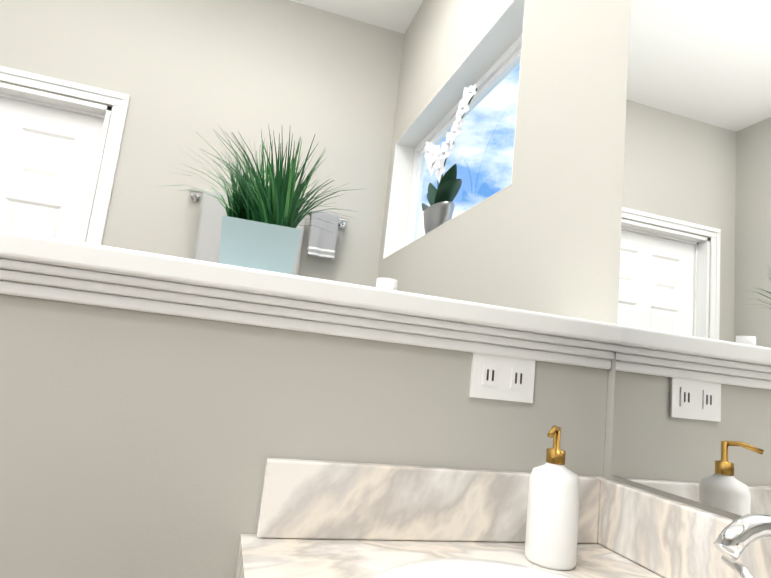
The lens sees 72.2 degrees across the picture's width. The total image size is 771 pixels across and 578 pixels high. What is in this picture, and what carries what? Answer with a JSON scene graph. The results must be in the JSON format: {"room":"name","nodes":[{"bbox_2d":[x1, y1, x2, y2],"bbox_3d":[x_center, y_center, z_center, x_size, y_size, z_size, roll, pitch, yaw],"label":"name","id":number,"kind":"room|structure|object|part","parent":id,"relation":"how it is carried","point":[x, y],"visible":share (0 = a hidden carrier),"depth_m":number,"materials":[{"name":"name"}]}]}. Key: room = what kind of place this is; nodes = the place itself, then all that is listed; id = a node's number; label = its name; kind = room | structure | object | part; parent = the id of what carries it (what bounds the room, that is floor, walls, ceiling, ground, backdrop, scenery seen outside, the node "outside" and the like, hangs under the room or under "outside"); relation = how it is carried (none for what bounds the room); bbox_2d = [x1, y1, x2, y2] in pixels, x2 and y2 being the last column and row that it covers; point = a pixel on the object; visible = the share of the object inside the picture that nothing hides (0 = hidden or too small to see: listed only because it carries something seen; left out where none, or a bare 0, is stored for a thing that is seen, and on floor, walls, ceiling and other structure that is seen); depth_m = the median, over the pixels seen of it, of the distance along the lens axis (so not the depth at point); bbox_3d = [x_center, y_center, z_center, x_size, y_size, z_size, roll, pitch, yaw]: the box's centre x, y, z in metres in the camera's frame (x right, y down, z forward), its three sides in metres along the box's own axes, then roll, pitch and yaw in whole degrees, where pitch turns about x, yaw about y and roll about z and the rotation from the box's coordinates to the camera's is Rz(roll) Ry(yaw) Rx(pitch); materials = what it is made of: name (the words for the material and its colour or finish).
{"room":"bathroom","nodes":[
{"label":"bathroom","id":0,"kind":"room"},
{"bbox_2d":[0,0,403,286],"bbox_3d":[-1.146,0.413,2.125,2.430,3.740,0.120,9,-9,-16],"label":"wall","id":1,"kind":"structure","parent":0,"point":[181,73],"depth_m":2.35,"materials":[{"name":"grey paint"}]},
{"bbox_2d":[0,97,103,241],"bbox_3d":[-1.632,0.196,2.009,0.718,2.002,0.095,9,-9,-16],"label":"door","id":2,"kind":"structure","parent":1,"relation":"in","point":[48,156],"depth_m":2.18,"materials":[{"name":"white wood"}]},
{"bbox_2d":[0,66,129,244],"bbox_3d":[-1.624,0.160,2.000,0.882,2.096,0.138,9,-9,-16],"label":"door frame","id":3,"kind":"structure","parent":1,"relation":"attached to","point":[119,102],"depth_m":2.16,"materials":[{"name":"white wood"}]},
{"bbox_2d":[189,189,348,274],"bbox_3d":[-0.531,-0.023,2.247,0.688,0.726,0.105,9,-9,-16],"label":"towel rail","id":4,"kind":"object","parent":1,"relation":"attached to","point":[321,243],"visible":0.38,"depth_m":2.21,"materials":[{"name":"white fabric"}]},
{"bbox_2d":[0,230,620,577],"bbox_3d":[-0.227,0.576,0.721,1.119,1.195,0.185,9,-9,-16],"label":"wall","id":5,"kind":"structure","parent":0,"point":[157,411],"depth_m":0.70,"materials":[{"name":"grey paint"}]},
{"bbox_2d":[171,124,357,273],"bbox_3d":[-0.188,-0.129,0.821,0.321,0.226,0.290,9,-9,-16],"label":"potted plant","id":6,"kind":"object","parent":5,"relation":"on","point":[261,220],"visible":1,"depth_m":0.77,"materials":[{"name":"teal plant"}]},
{"bbox_3d":[-0.127,0.037,0.742,1.076,0.042,0.026,9,-9,-16],"label":"molding","id":7,"kind":"part","parent":5,"relation":"part of","materials":[{"name":"white"}]},
{"bbox_2d":[376,278,396,289],"bbox_3d":[0.001,-0.001,0.860,0.034,0.028,0.034,9,-9,-16],"label":"candle","id":8,"kind":"object","parent":5,"relation":"on","point":[388,283],"visible":0.5,"depth_m":0.85,"materials":[{"name":"white wax"}]},
{"bbox_2d":[469,353,535,402],"bbox_3d":[0.187,0.139,0.835,0.110,0.073,0.007,9,-9,-16],"label":"electrical outlet plate","id":9,"kind":"object","parent":5,"relation":"attached to","point":[501,378],"visible":1,"depth_m":0.83,"materials":[{"name":"white plastic"}]},
{"bbox_2d":[290,0,422,33],"bbox_3d":[-1.184,-1.868,0.013,4.320,0.100,4.630,9,-9,-16],"label":"ceiling","id":10,"kind":"structure","parent":0,"point":[396,15],"depth_m":2.50,"materials":[{"name":"white paint"}]},
{"bbox_2d":[377,0,741,519],"bbox_3d":[0.651,-0.168,0.371,0.140,2.740,4.630,9,-9,-16],"label":"wall","id":11,"kind":"structure","parent":0,"point":[541,233],"depth_m":1.20,"materials":[{"name":"grey paint"}]},
{"bbox_2d":[383,0,525,258],"bbox_3d":[0.228,-0.466,1.919,0.096,0.560,1.130,9,-9,-16],"label":"window frame","id":12,"kind":"structure","parent":11,"relation":"attached to","point":[500,38],"depth_m":2.07,"materials":[{"name":"white"}]},
{"bbox_2d":[422,84,476,233],"bbox_3d":[0.220,-0.436,1.932,0.085,0.498,0.441,9,-9,-16],"label":"orchid pot","id":13,"kind":"object","parent":12,"relation":"on","point":[438,212],"visible":0.92,"depth_m":1.88,"materials":[{"name":"silver metal"}]},
{"bbox_2d":[405,35,521,245],"bbox_3d":[0.292,-0.456,1.937,0.040,0.560,1.130,9,-9,-16],"label":"window","id":14,"kind":"structure","parent":11,"relation":"in","point":[504,66],"depth_m":1.94,"materials":[{"name":"glass"}]},
{"bbox_2d":[611,0,770,515],"bbox_3d":[0.721,-0.249,-0.101,0.005,0.867,2.135,9,-9,-16],"label":"vanity mirror","id":15,"kind":"object","parent":11,"relation":"attached to","point":[692,408],"visible":1,"depth_m":0.75,"materials":[{"name":"white mirror"}]},
{"bbox_3d":[-1.489,0.923,-0.414,4.320,0.100,4.630,9,-9,-16],"label":"floor","id":16,"kind":"structure","parent":0,"visible":0},
{"bbox_2d":[235,458,770,577],"bbox_3d":[0.340,0.587,-0.305,0.596,0.985,2.158,9,-9,-16],"label":"countertop","id":17,"kind":"structure","parent":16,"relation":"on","point":[325,519],"depth_m":0.72,"materials":[{"name":"grey stone"}]},
{"bbox_2d":[329,557,770,577],"bbox_3d":[0.150,0.388,0.409,0.402,0.168,0.512,9,-9,-16],"label":"sink","id":18,"kind":"object","parent":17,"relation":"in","point":[435,567],"depth_m":0.63,"materials":[{"name":"white ceramic"}]},
{"bbox_2d":[525,425,579,569],"bbox_3d":[0.234,0.282,0.735,0.072,0.183,0.072,9,-9,-16],"label":"soap dispenser","id":19,"kind":"object","parent":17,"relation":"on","point":[551,537],"visible":1,"depth_m":0.71,"materials":[{"name":"white"}]},
{"bbox_2d":[713,513,770,577],"bbox_3d":[0.357,0.280,0.485,0.133,0.140,0.207,9,-9,-16],"label":"faucet","id":20,"kind":"object","parent":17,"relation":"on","point":[741,532],"depth_m":0.48,"materials":[{"name":"silver metal"}]}
]}

